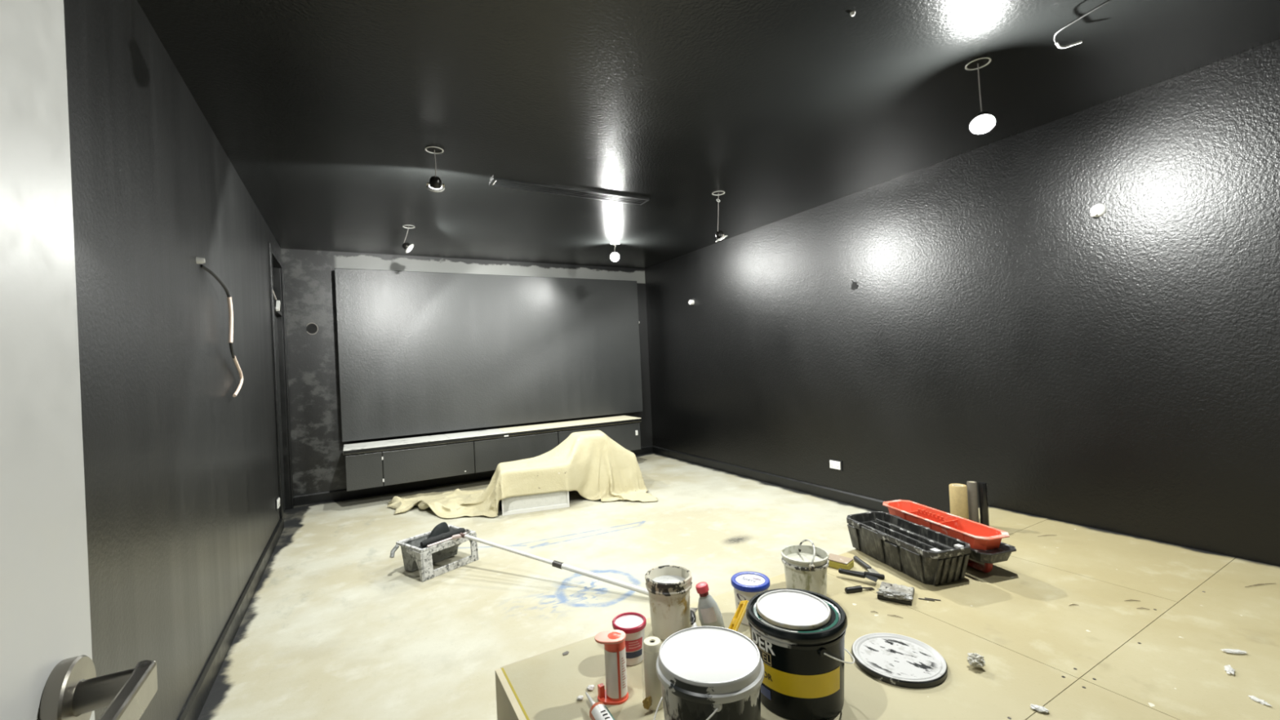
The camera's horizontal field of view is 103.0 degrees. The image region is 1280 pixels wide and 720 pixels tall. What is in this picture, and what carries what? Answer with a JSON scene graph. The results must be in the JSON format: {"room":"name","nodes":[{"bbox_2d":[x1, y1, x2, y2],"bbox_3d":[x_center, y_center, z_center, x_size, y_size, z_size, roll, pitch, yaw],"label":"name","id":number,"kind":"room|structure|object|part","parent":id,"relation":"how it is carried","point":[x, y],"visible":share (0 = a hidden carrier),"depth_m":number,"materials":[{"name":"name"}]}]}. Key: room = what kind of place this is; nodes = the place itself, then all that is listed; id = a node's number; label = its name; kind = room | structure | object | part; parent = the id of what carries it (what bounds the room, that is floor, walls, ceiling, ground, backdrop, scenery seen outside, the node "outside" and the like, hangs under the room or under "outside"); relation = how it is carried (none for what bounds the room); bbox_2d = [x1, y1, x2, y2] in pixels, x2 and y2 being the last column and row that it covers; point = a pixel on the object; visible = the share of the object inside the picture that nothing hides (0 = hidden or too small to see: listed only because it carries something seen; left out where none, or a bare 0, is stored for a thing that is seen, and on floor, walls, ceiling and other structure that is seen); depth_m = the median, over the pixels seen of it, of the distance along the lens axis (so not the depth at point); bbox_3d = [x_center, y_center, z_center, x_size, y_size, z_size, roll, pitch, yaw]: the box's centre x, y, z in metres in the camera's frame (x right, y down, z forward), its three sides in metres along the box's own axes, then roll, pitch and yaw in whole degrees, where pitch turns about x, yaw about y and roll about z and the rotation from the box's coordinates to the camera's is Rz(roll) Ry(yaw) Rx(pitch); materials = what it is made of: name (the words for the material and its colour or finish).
{"room":"home theater","nodes":[
{"label":"home theater","id":0,"kind":"room"},
{"bbox_2d":[63,0,291,719],"bbox_3d":[-2.031,0.098,2.269,0.120,2.640,6.690,-3,0,-29],"label":"wall","id":1,"kind":"structure","parent":0,"point":[181,471],"depth_m":1.82,"materials":[{"name":"black paint"}]},
{"bbox_2d":[195,257,243,396],"bbox_3d":[-2.148,-0.131,2.642,0.046,0.659,0.763,-3,0,-27],"label":"cable","id":2,"kind":"object","parent":1,"relation":"attached to","point":[198,260],"visible":1,"depth_m":2.69,"materials":[{"name":"white plastic"}]},
{"bbox_2d":[177,518,283,719],"bbox_3d":[-1.710,1.348,1.936,0.016,0.110,5.615,-3,0,-29],"label":"baseboard","id":3,"kind":"structure","parent":1,"relation":"attached to","point":[192,709],"depth_m":2.45,"materials":[{"name":"black paint"}]},
{"bbox_2d":[271,289,280,311],"bbox_3d":[-3.188,-0.518,4.472,0.035,0.174,0.173,-3,0,-25],"label":"connector","id":4,"kind":"object","parent":1,"relation":"hanging from","point":[277,302],"visible":1,"depth_m":4.48,"materials":[{"name":"white plastic"}]},
{"bbox_2d":[275,496,279,510],"bbox_3d":[-3.014,1.192,4.244,0.020,0.090,0.135,-3,0,-29],"label":"power outlet","id":5,"kind":"object","parent":1,"relation":"attached to","point":[277,500],"visible":1,"depth_m":4.20,"materials":[{"name":"white plastic"}]},
{"bbox_3d":[-3.013,1.192,4.245,0.012,0.070,0.112,-3,0,-29],"label":"plate","id":6,"kind":"part","parent":5,"relation":"part of","materials":[{"name":"white plastic"}]},
{"bbox_2d":[275,315,285,511],"bbox_3d":[-3.410,0.515,4.747,0.047,1.918,0.736,-3,0,-29],"label":"door","id":7,"kind":"structure","parent":1,"relation":"in","point":[276,322],"depth_m":4.96,"materials":[{"name":"black paint"}]},
{"bbox_2d":[267,242,293,529],"bbox_3d":[-3.412,0.241,4.751,0.138,2.490,0.905,-3,0,-29],"label":"trim","id":8,"kind":"structure","parent":1,"relation":"attached to","point":[276,276],"depth_m":5.08,"materials":[{"name":"black paint"}]},
{"bbox_2d":[280,248,653,496],"bbox_3d":[-1.775,0.094,6.321,4.540,2.640,0.120,-3,0,-29],"label":"wall","id":9,"kind":"structure","parent":0,"point":[317,457],"depth_m":5.39,"materials":[{"name":"grey paint"}]},
{"bbox_2d":[306,322,318,334],"bbox_3d":[-3.425,-0.327,5.325,0.106,0.126,0.026,-3,0,-29],"label":"ring","id":10,"kind":"object","parent":9,"relation":"attached to","point":[311,328],"visible":1,"depth_m":5.33,"materials":[{"name":"grey metal"}]},
{"bbox_2d":[293,445,652,506],"bbox_3d":[-1.683,1.361,6.259,4.300,0.100,0.016,-3,0,-29],"label":"baseboard","id":11,"kind":"structure","parent":9,"relation":"attached to","point":[301,500],"depth_m":5.63,"materials":[{"name":"black paint"}]},
{"bbox_2d":[334,267,643,441],"bbox_3d":[-1.610,-0.120,6.253,3.603,1.812,0.170,-3,0,-29],"label":"wall panel","id":12,"kind":"object","parent":9,"relation":"attached to","point":[420,353],"depth_m":5.99,"materials":[{"name":"black paint"}]},
{"bbox_2d":[342,415,641,491],"bbox_3d":[-1.521,1.011,5.904,3.298,0.402,0.469,-3,0,-29],"label":"media console","id":13,"kind":"object","parent":9,"relation":"attached to","point":[370,464],"visible":0.91,"depth_m":5.46,"materials":[{"name":"black paint"}]},
{"bbox_3d":[-2.705,1.094,5.002,0.315,0.338,0.018,-3,0,-29],"label":"panel","id":14,"kind":"part","parent":13,"relation":"part of","materials":[{"name":"black paint"}]},
{"bbox_3d":[-2.178,1.070,5.299,0.877,0.338,0.018,-3,0,-29],"label":"panel","id":15,"kind":"part","parent":13,"relation":"part of","materials":[{"name":"black paint"}]},
{"bbox_3d":[-1.375,1.034,5.751,0.951,0.338,0.018,-3,0,-29],"label":"panel","id":16,"kind":"part","parent":13,"relation":"part of","materials":[{"name":"black paint"}]},
{"bbox_3d":[-0.476,0.994,6.258,1.096,0.338,0.018,-3,0,-29],"label":"panel","id":17,"kind":"part","parent":13,"relation":"part of","materials":[{"name":"black paint"}]},
{"bbox_2d":[197,453,872,719],"bbox_3d":[0.044,1.376,3.193,4.540,0.100,7.290,-3,0,-29],"label":"floor","id":18,"kind":"structure","parent":0,"point":[334,626],"depth_m":3.11,"materials":[{"name":"beige concrete"}]},
{"bbox_2d":[389,524,478,582],"bbox_3d":[-1.386,1.294,3.421,0.317,0.196,0.475,-3,0,36],"label":"tray","id":19,"kind":"object","parent":18,"relation":"on","point":[414,557],"visible":0.91,"depth_m":3.35,"materials":[{"name":"paint"}]},
{"bbox_2d":[417,521,449,548],"bbox_3d":[-1.360,1.159,3.384,0.092,0.131,0.285,-3,0,35],"label":"pad","id":20,"kind":"object","parent":19,"relation":"in","point":[442,527],"visible":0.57,"depth_m":3.39,"materials":[{"name":"black fabric"}]},
{"bbox_3d":[-1.250,1.296,3.360,0.026,0.178,0.413,-3,0,36],"label":"leg frame","id":21,"kind":"part","parent":19,"relation":"part of","materials":[{"name":"paint"}]},
{"bbox_2d":[386,430,657,518],"bbox_3d":[-1.215,1.076,5.054,2.598,0.606,1.196,-3,0,-11],"label":"cloth","id":22,"kind":"object","parent":18,"relation":"on","point":[591,464],"visible":1,"depth_m":4.91,"materials":[{"name":"fabric"}]},
{"bbox_2d":[420,528,648,595],"bbox_3d":[-0.561,1.235,3.151,1.678,0.239,0.321,-3,0,18],"label":"paint roller","id":23,"kind":"object","parent":18,"relation":"on","point":[458,533],"visible":0.98,"depth_m":3.15,"materials":[{"name":"metal"}]},
{"bbox_3d":[-1.268,1.182,3.354,0.013,0.014,0.280,-3,0,38],"label":"frame rod","id":24,"kind":"part","parent":23,"relation":"part of","materials":[{"name":"silver metal"}]},
{"bbox_2d":[501,490,569,515],"bbox_3d":[-1.012,1.189,4.828,0.600,0.376,0.440,-3,0,-18],"label":"box","id":25,"kind":"object","parent":18,"relation":"on","point":[557,500],"visible":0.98,"depth_m":4.62,"materials":[{"name":"white wood"}]},
{"bbox_2d":[494,506,1279,719],"bbox_3d":[1.435,1.141,1.725,3.299,0.236,2.116,-3,0,-29],"label":"board","id":26,"kind":"object","parent":18,"relation":"on","point":[1103,656],"visible":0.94,"depth_m":1.87,"materials":[{"name":"beige wood"}]},
{"bbox_2d":[577,695,583,699],"bbox_3d":[-0.194,1.094,1.651,0.022,0.010,0.020,-3,0,-4],"label":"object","id":27,"kind":"object","parent":26,"relation":"on","point":[580,697],"visible":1,"depth_m":1.65,"materials":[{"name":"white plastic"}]},
{"bbox_2d":[586,684,594,690],"bbox_3d":[-0.163,1.092,1.699,0.026,0.012,0.024,-3,0,-29],"label":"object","id":28,"kind":"object","parent":26,"relation":"on","point":[590,687],"visible":1,"depth_m":1.70,"materials":[{"name":"white plastic"}]},
{"bbox_2d":[585,691,614,719],"bbox_3d":[-0.104,1.067,1.499,0.054,0.055,0.317,-3,0,-26],"label":"tube","id":29,"kind":"object","parent":26,"relation":"on","point":[598,710],"visible":1,"depth_m":1.52,"materials":[{"name":"white plastic"}]},
{"bbox_2d":[600,710,609,719],"bbox_3d":[-0.102,1.040,1.494,0.017,0.001,0.039,-3,0,-29],"label":"print","id":30,"kind":"object","parent":29,"relation":"on","point":[605,714],"depth_m":1.49,"materials":[{"name":"black paint"}]},
{"bbox_2d":[595,629,628,704],"bbox_3d":[-0.091,0.993,1.650,0.098,0.203,0.082,-3,0,-29],"label":"cartridge","id":31,"kind":"object","parent":26,"relation":"on","point":[615,692],"visible":1,"depth_m":1.62,"materials":[{"name":"white plastic"}]},
{"bbox_2d":[612,612,646,666],"bbox_3d":[-0.037,1.022,1.864,0.125,0.141,0.125,-3,0,-29],"label":"pot","id":32,"kind":"object","parent":26,"relation":"on","point":[633,624],"visible":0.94,"depth_m":1.82,"materials":[{"name":"white plastic"}]},
{"bbox_3d":[-0.040,0.961,1.864,0.107,0.004,0.107,-3,0,-29],"label":"lid","id":33,"kind":"part","parent":32,"relation":"part of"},
{"bbox_2d":[642,636,662,711],"bbox_3d":[0.042,0.987,1.601,0.077,0.203,0.086,-3,0,-1],"label":"roller","id":34,"kind":"object","parent":26,"relation":"on","point":[651,645],"visible":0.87,"depth_m":1.58,"materials":[{"name":"white fabric"}]},
{"bbox_2d":[644,564,692,639],"bbox_3d":[0.118,0.971,2.041,0.189,0.229,0.188,-3,0,-29],"label":"paint pot","id":35,"kind":"object","parent":26,"relation":"on","point":[668,587],"visible":0.94,"depth_m":1.98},
{"bbox_2d":[689,607,697,625],"bbox_3d":[0.214,1.066,2.141,0.049,0.028,0.155,-3,0,10],"label":"scraper","id":36,"kind":"object","parent":26,"relation":"on","point":[692,615],"visible":0.87,"depth_m":2.11,"materials":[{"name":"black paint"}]},
{"bbox_3d":[0.218,1.064,2.110,0.026,0.026,0.097,-3,0,1],"label":"handle","id":37,"kind":"part","parent":36,"relation":"part of","materials":[{"name":"black paint"}]},
{"bbox_3d":[0.221,1.078,2.178,0.049,0.004,0.078,-3,0,11],"label":"blade","id":38,"kind":"part","parent":36,"relation":"part of","materials":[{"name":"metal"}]},
{"bbox_2d":[653,626,764,719],"bbox_3d":[0.188,0.946,1.414,0.313,0.271,0.308,-3,0,-29],"label":"paint bucket","id":39,"kind":"object","parent":26,"relation":"on","point":[704,673],"visible":1,"depth_m":1.34,"materials":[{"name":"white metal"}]},
{"bbox_2d":[695,582,724,627],"bbox_3d":[0.278,0.984,2.017,0.108,0.201,0.067,-3,0,-2],"label":"squeeze bottle","id":40,"kind":"object","parent":26,"relation":"on","point":[709,613],"visible":0.9,"depth_m":1.99,"materials":[{"name":"grey plastic"}]},
{"bbox_2d":[728,600,748,631],"bbox_3d":[0.356,1.001,1.919,0.047,0.152,0.181,-3,0,44],"label":"tool","id":41,"kind":"object","parent":26,"relation":"on","point":[740,613],"visible":0.58,"depth_m":1.93,"materials":[{"name":"yellow plastic"}]},
{"bbox_2d":[730,571,769,626],"bbox_3d":[0.459,0.987,2.103,0.158,0.167,0.158,-3,0,-29],"label":"tub","id":42,"kind":"object","parent":26,"relation":"on","point":[746,584],"visible":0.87,"depth_m":2.07,"materials":[{"name":"white plastic"}]},
{"bbox_3d":[0.455,0.914,2.103,0.158,0.021,0.158,-3,0,-29],"label":"lid","id":43,"kind":"part","parent":42,"relation":"part of","materials":[{"name":"blue plastic"}]},
{"bbox_2d":[746,588,854,719],"bbox_3d":[0.512,0.931,1.628,0.327,0.271,0.320,-3,0,-29],"label":"paint bucket","id":44,"kind":"object","parent":26,"relation":"on","point":[803,679],"visible":0.71,"depth_m":1.51,"materials":[{"name":"black metal"}]},
{"bbox_2d":[755,589,831,630],"bbox_3d":[0.487,0.793,1.626,0.229,0.020,0.229,-3,0,-40],"label":"lid","id":45,"kind":"object","parent":44,"relation":"on","point":[796,610],"visible":1,"depth_m":1.61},
{"bbox_3d":[0.496,0.810,1.629,0.310,0.027,0.310,-3,0,-29],"label":"lid","id":46,"kind":"part","parent":44,"relation":"part of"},
{"bbox_2d":[781,538,829,595],"bbox_3d":[0.751,0.942,2.314,0.208,0.231,0.208,-3,0,-29],"label":"pail","id":47,"kind":"object","parent":26,"relation":"on","point":[806,566],"visible":0.92,"depth_m":2.25,"materials":[{"name":"white plastic"}]},
{"bbox_3d":[0.764,0.859,2.314,0.042,0.068,0.214,-3,0,3],"label":"handle","id":48,"kind":"part","parent":47,"relation":"part of","materials":[{"name":"silver metal"}]},
{"bbox_2d":[828,553,853,569],"bbox_3d":[1.008,1.026,2.586,0.125,0.040,0.085,-3,0,45],"label":"block","id":49,"kind":"object","parent":26,"relation":"on","point":[835,561],"visible":0.75,"depth_m":2.56,"materials":[{"name":"yellow plastic"}]},
{"bbox_2d":[838,568,878,582],"bbox_3d":[1.030,1.015,2.412,0.171,0.024,0.050,-3,0,36],"label":"brush","id":50,"kind":"object","parent":26,"relation":"on","point":[841,571],"visible":1,"depth_m":2.41,"materials":[{"name":"black plastic"}]},
{"bbox_3d":[1.010,1.016,2.427,0.121,0.024,0.024,-3,0,36],"label":"handle","id":51,"kind":"part","parent":50,"relation":"part of","materials":[{"name":"black paint"}]},
{"bbox_3d":[1.079,1.016,2.376,0.050,0.012,0.050,-3,0,36],"label":"blade","id":52,"kind":"part","parent":50,"relation":"part of","materials":[{"name":"grey metal"}]},
{"bbox_2d":[844,585,874,593],"bbox_3d":[0.994,1.034,2.306,0.139,0.024,0.024,-3,0,-11],"label":"knife","id":53,"kind":"object","parent":26,"relation":"on","point":[854,588],"visible":1,"depth_m":2.29,"materials":[{"name":"black paint"}]},
{"bbox_3d":[0.965,1.036,2.300,0.079,0.024,0.024,-3,0,-11],"label":"handle","id":54,"kind":"part","parent":53,"relation":"part of","materials":[{"name":"black paint"}]},
{"bbox_3d":[1.033,1.036,2.313,0.060,0.012,0.020,-3,0,-11],"label":"blade","id":55,"kind":"part","parent":53,"relation":"part of","materials":[{"name":"metal"}]},
{"bbox_2d":[853,555,879,573],"bbox_3d":[1.129,1.029,2.545,0.050,0.024,0.218,-3,0,-5],"label":"scraper","id":56,"kind":"object","parent":26,"relation":"on","point":[855,558],"visible":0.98,"depth_m":2.54,"materials":[{"name":"paint"}]},
{"bbox_3d":[1.125,1.029,2.580,0.024,0.024,0.148,-3,0,-5],"label":"handle","id":57,"kind":"part","parent":56,"relation":"part of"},
{"bbox_3d":[1.136,1.032,2.472,0.050,0.012,0.070,-3,0,-5],"label":"blade","id":58,"kind":"part","parent":56,"relation":"part of","materials":[{"name":"paint"}]},
{"bbox_2d":[854,570,884,579],"bbox_3d":[1.095,1.031,2.453,0.149,0.022,0.055,-3,0,34],"label":"scraper","id":59,"kind":"object","parent":26,"relation":"on","point":[882,576],"visible":0.69,"depth_m":2.43,"materials":[{"name":"paint"}]},
{"bbox_3d":[1.120,1.030,2.437,0.089,0.022,0.022,-3,0,34],"label":"handle","id":60,"kind":"part","parent":59,"relation":"part of","materials":[{"name":"black plastic"}]},
{"bbox_2d":[875,581,914,605],"bbox_3d":[1.126,1.016,2.243,0.147,0.046,0.154,-3,0,33],"label":"float","id":61,"kind":"object","parent":26,"relation":"on","point":[895,593],"visible":1,"depth_m":2.21,"materials":[{"name":"grey paint"}]},
{"bbox_2d":[851,632,947,688],"bbox_3d":[0.898,1.038,1.775,0.298,0.022,0.298,-3,0,43],"label":"lid","id":62,"kind":"object","parent":26,"relation":"on","point":[897,660],"visible":0.99,"depth_m":1.75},
{"bbox_2d":[846,511,970,585],"bbox_3d":[1.343,0.947,2.596,0.276,0.168,0.610,-3,0,-16],"label":"paint tray","id":63,"kind":"object","parent":26,"relation":"on","point":[926,555],"visible":1,"depth_m":2.50,"materials":[{"name":"black plastic"}]},
{"bbox_3d":[1.172,0.969,2.783,0.038,0.128,0.072,-3,0,-16],"label":"panel","id":64,"kind":"part","parent":63,"relation":"part of","materials":[{"name":"black plastic"}]},
{"bbox_3d":[1.209,0.955,2.648,0.038,0.152,0.163,-3,0,-16],"label":"panel","id":65,"kind":"part","parent":63,"relation":"part of","materials":[{"name":"black plastic"}]},
{"bbox_3d":[1.250,0.965,2.506,0.038,0.128,0.086,-3,0,-16],"label":"panel","id":66,"kind":"part","parent":63,"relation":"part of","materials":[{"name":"black plastic"}]},
{"bbox_3d":[1.381,0.896,2.597,0.048,0.020,0.530,-3,0,-16],"label":"rail","id":67,"kind":"part","parent":63,"relation":"part of","materials":[{"name":"black plastic"}]},
{"bbox_3d":[1.282,0.960,2.392,0.038,0.134,0.120,-3,0,-16],"label":"panel","id":68,"kind":"part","parent":63,"relation":"part of","materials":[{"name":"black plastic"}]},
{"bbox_2d":[887,512,1016,573],"bbox_3d":[1.587,0.954,2.672,0.208,0.132,0.682,-3,0,-16],"label":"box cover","id":69,"kind":"object","parent":26,"relation":"on","point":[1002,553],"visible":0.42,"depth_m":2.37,"materials":[{"name":"black plastic"}]},
{"bbox_2d":[882,499,1009,550],"bbox_3d":[1.568,0.854,2.668,0.188,0.070,0.674,-3,0,-16],"label":"tray","id":70,"kind":"object","parent":69,"relation":"on","point":[979,535],"visible":0.87,"depth_m":2.62,"materials":[{"name":"red plastic"}]},
{"bbox_3d":[1.442,0.864,2.822,0.018,0.054,0.075,-3,0,-16],"label":"panel","id":71,"kind":"part","parent":70,"relation":"part of","materials":[{"name":"red plastic"}]},
{"bbox_3d":[1.488,0.861,2.658,0.018,0.054,0.075,-3,0,-16],"label":"panel","id":72,"kind":"part","parent":70,"relation":"part of","materials":[{"name":"red plastic"}]},
{"bbox_3d":[1.540,0.859,2.475,0.018,0.054,0.075,-3,0,-16],"label":"panel","id":73,"kind":"part","parent":70,"relation":"part of","materials":[{"name":"red plastic"}]},
{"bbox_3d":[1.583,0.968,2.671,0.033,0.105,0.563,-3,0,-16],"label":"handle","id":74,"kind":"part","parent":69,"relation":"part of","materials":[{"name":"red plastic"}]},
{"bbox_2d":[948,483,968,519],"bbox_3d":[1.930,0.881,3.082,0.094,0.248,0.094,-2,-2,-29],"label":"roller sleeve","id":75,"kind":"object","parent":26,"relation":"on","point":[958,500],"visible":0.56,"depth_m":3.04,"materials":[{"name":"beige fabric"}]},
{"bbox_2d":[966,480,978,522],"bbox_3d":[2.018,0.870,3.088,0.052,0.262,0.052,-2,-2,-29],"label":"roller sleeve","id":76,"kind":"object","parent":26,"relation":"on","point":[972,496],"visible":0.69,"depth_m":3.07,"materials":[{"name":"grey fabric"}]},
{"bbox_2d":[967,652,985,667],"bbox_3d":[1.134,1.014,1.721,0.054,0.050,0.051,-3,0,-29],"label":"paper ball","id":77,"kind":"object","parent":26,"relation":"on","point":[975,660],"visible":1,"depth_m":1.71,"materials":[{"name":"white paper"}]},
{"bbox_2d":[977,482,989,526],"bbox_3d":[2.071,0.869,3.069,0.044,0.258,0.044,-2,-2,-29],"label":"roller","id":78,"kind":"object","parent":26,"relation":"on","point":[982,486],"visible":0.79,"depth_m":3.05,"materials":[{"name":"black plastic"}]},
{"bbox_2d":[1029,703,1048,712],"bbox_3d":[1.181,1.030,1.506,0.048,0.012,0.027,-3,0,38],"label":"paper scrap","id":79,"kind":"object","parent":26,"relation":"on","point":[1039,708],"visible":1,"depth_m":1.50,"materials":[{"name":"white paper"}]},
{"bbox_2d":[1223,664,1235,675],"bbox_3d":[1.901,0.998,1.643,0.066,0.011,0.024,-3,0,-42],"label":"scrap","id":80,"kind":"object","parent":26,"relation":"on","point":[1228,669],"visible":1,"depth_m":1.64,"materials":[{"name":"white paper"}]},
{"bbox_2d":[1219,648,1247,653],"bbox_3d":[2.024,0.993,1.736,0.071,0.010,0.026,-3,0,15],"label":"scrap","id":81,"kind":"object","parent":26,"relation":"on","point":[1230,651],"visible":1,"depth_m":1.73,"materials":[{"name":"white paper"}]},
{"bbox_2d":[1247,695,1271,706],"bbox_3d":[1.824,1.002,1.500,0.021,0.008,0.052,-3,0,-10],"label":"scrap","id":82,"kind":"object","parent":26,"relation":"on","point":[1252,697],"visible":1,"depth_m":1.50,"materials":[{"name":"white paper"}]},
{"bbox_2d":[1246,582,1275,586],"bbox_3d":[2.664,0.966,2.191,0.162,0.004,0.008,-3,0,-8],"label":"wood sliver","id":83,"kind":"object","parent":26,"relation":"on","point":[1270,583],"visible":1,"depth_m":2.19,"materials":[{"name":"wood"}]},
{"bbox_2d":[137,0,1279,268],"bbox_3d":[-0.082,-1.361,3.199,4.540,0.100,7.290,-3,0,-29],"label":"ceiling","id":84,"kind":"structure","parent":0,"point":[327,113],"depth_m":2.55,"materials":[{"name":"black paint"}]},
{"bbox_2d":[402,225,414,253],"bbox_3d":[-2.102,-1.095,4.638,0.112,0.241,0.104,-3,0,36],"label":"recessed light","id":85,"kind":"object","parent":84,"relation":"in","point":[407,246],"visible":1,"depth_m":4.62,"materials":[{"name":"white plastic"}]},
{"bbox_2d":[425,146,444,192],"bbox_3d":[-1.228,-1.131,3.055,0.106,0.255,0.119,-3,0,-29],"label":"recessed light","id":86,"kind":"object","parent":84,"relation":"in","point":[435,184],"visible":1,"depth_m":3.04,"materials":[{"name":"white plastic"}]},
{"bbox_2d":[488,177,649,204],"bbox_3d":[-0.505,-1.285,3.917,1.260,0.010,0.140,-3,0,-29],"label":"ceiling vent","id":87,"kind":"object","parent":84,"relation":"in","point":[501,183],"visible":1,"depth_m":3.88,"materials":[{"name":"black metal"}]},
{"bbox_2d":[609,242,619,261],"bbox_3d":[-0.277,-1.198,5.676,0.112,0.199,0.104,-3,0,27],"label":"recessed light","id":88,"kind":"object","parent":84,"relation":"in","point":[614,257],"visible":1,"depth_m":5.67,"materials":[{"name":"white plastic"}]},
{"bbox_2d":[711,191,727,242],"bbox_3d":[0.641,-1.145,4.090,0.109,0.394,0.104,-3,0,-29],"label":"pendant light","id":89,"kind":"object","parent":84,"relation":"in","point":[720,233],"visible":1,"depth_m":4.07,"materials":[{"name":"white metal"}]},
{"bbox_2d":[849,11,855,16],"bbox_3d":[0.831,-1.349,1.989,0.020,0.012,0.020,-3,0,-29],"label":"bolt","id":90,"kind":"object","parent":84,"relation":"attached to","point":[852,13],"visible":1,"depth_m":1.98,"materials":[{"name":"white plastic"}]},
{"bbox_2d":[964,57,995,133],"bbox_3d":[1.590,-1.230,2.381,0.104,0.319,0.110,-3,0,-29],"label":"pendant light","id":91,"kind":"object","parent":84,"relation":"in","point":[984,122],"visible":1,"depth_m":2.38,"materials":[{"name":"white plastic"}]},
{"bbox_2d":[1053,0,1111,48],"bbox_3d":[1.788,-1.361,2.025,0.175,0.084,0.286,-3,0,-6],"label":"cable","id":92,"kind":"object","parent":84,"relation":"hanging from","point":[1056,42],"visible":1,"depth_m":2.06,"materials":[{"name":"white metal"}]},
{"bbox_2d":[644,39,1279,566],"bbox_3d":[1.817,-0.074,4.436,0.120,2.640,6.690,-3,0,-29],"label":"wall","id":93,"kind":"structure","parent":0,"point":[1117,371],"depth_m":3.16,"materials":[{"name":"black paint"}]},
{"bbox_2d":[688,297,695,306],"bbox_3d":[0.637,-0.714,6.304,0.055,0.108,0.107,-3,0,-29],"label":"wall fitting","id":94,"kind":"object","parent":93,"relation":"attached to","point":[692,301],"visible":1,"depth_m":6.29,"materials":[{"name":"white plastic"}]},
{"bbox_2d":[652,445,888,512],"bbox_3d":[1.264,1.224,5.383,0.016,0.100,4.435,-3,0,-29],"label":"baseboard","id":95,"kind":"structure","parent":93,"relation":"attached to","point":[859,500],"depth_m":5.06,"materials":[{"name":"black paint"}]},
{"bbox_2d":[829,458,842,471],"bbox_3d":[1.733,0.932,4.522,0.020,0.090,0.135,-3,0,-29],"label":"power outlet","id":96,"kind":"object","parent":93,"relation":"attached to","point":[835,464],"visible":1,"depth_m":4.51,"materials":[{"name":"white plastic"}]},
{"bbox_2d":[850,280,857,289],"bbox_3d":[1.800,-0.633,4.285,0.018,0.089,0.072,-3,0,-29],"label":"cable hole","id":97,"kind":"object","parent":93,"relation":"attached to","point":[854,286],"visible":1,"depth_m":4.29,"materials":[{"name":"black metal"}]},
{"bbox_2d":[1089,203,1106,217],"bbox_3d":[2.576,-0.845,2.870,0.034,0.074,0.074,-3,0,-29],"label":"pipe stub","id":98,"kind":"object","parent":93,"relation":"attached to","point":[1098,210],"visible":1,"depth_m":2.86,"materials":[{"name":"white plastic"}]},
{"bbox_3d":[1.449,-0.065,0.460,4.420,2.640,0.120,-3,0,-29],"label":"wall","id":99,"kind":"structure","parent":0,"visible":0},
{"bbox_2d":[0,0,157,719],"bbox_3d":[-0.249,0.299,0.072,0.094,2.054,0.824,-3,0,-29],"label":"door","id":100,"kind":"structure","parent":99,"relation":"in","point":[47,670],"depth_m":0.37,"materials":[{"name":"paint"}]},
{"bbox_3d":[-0.411,0.254,0.390,0.046,0.059,0.059,-3,0,-29],"label":"lever handle","id":101,"kind":"part","parent":100,"relation":"part of","materials":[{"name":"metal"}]}
]}

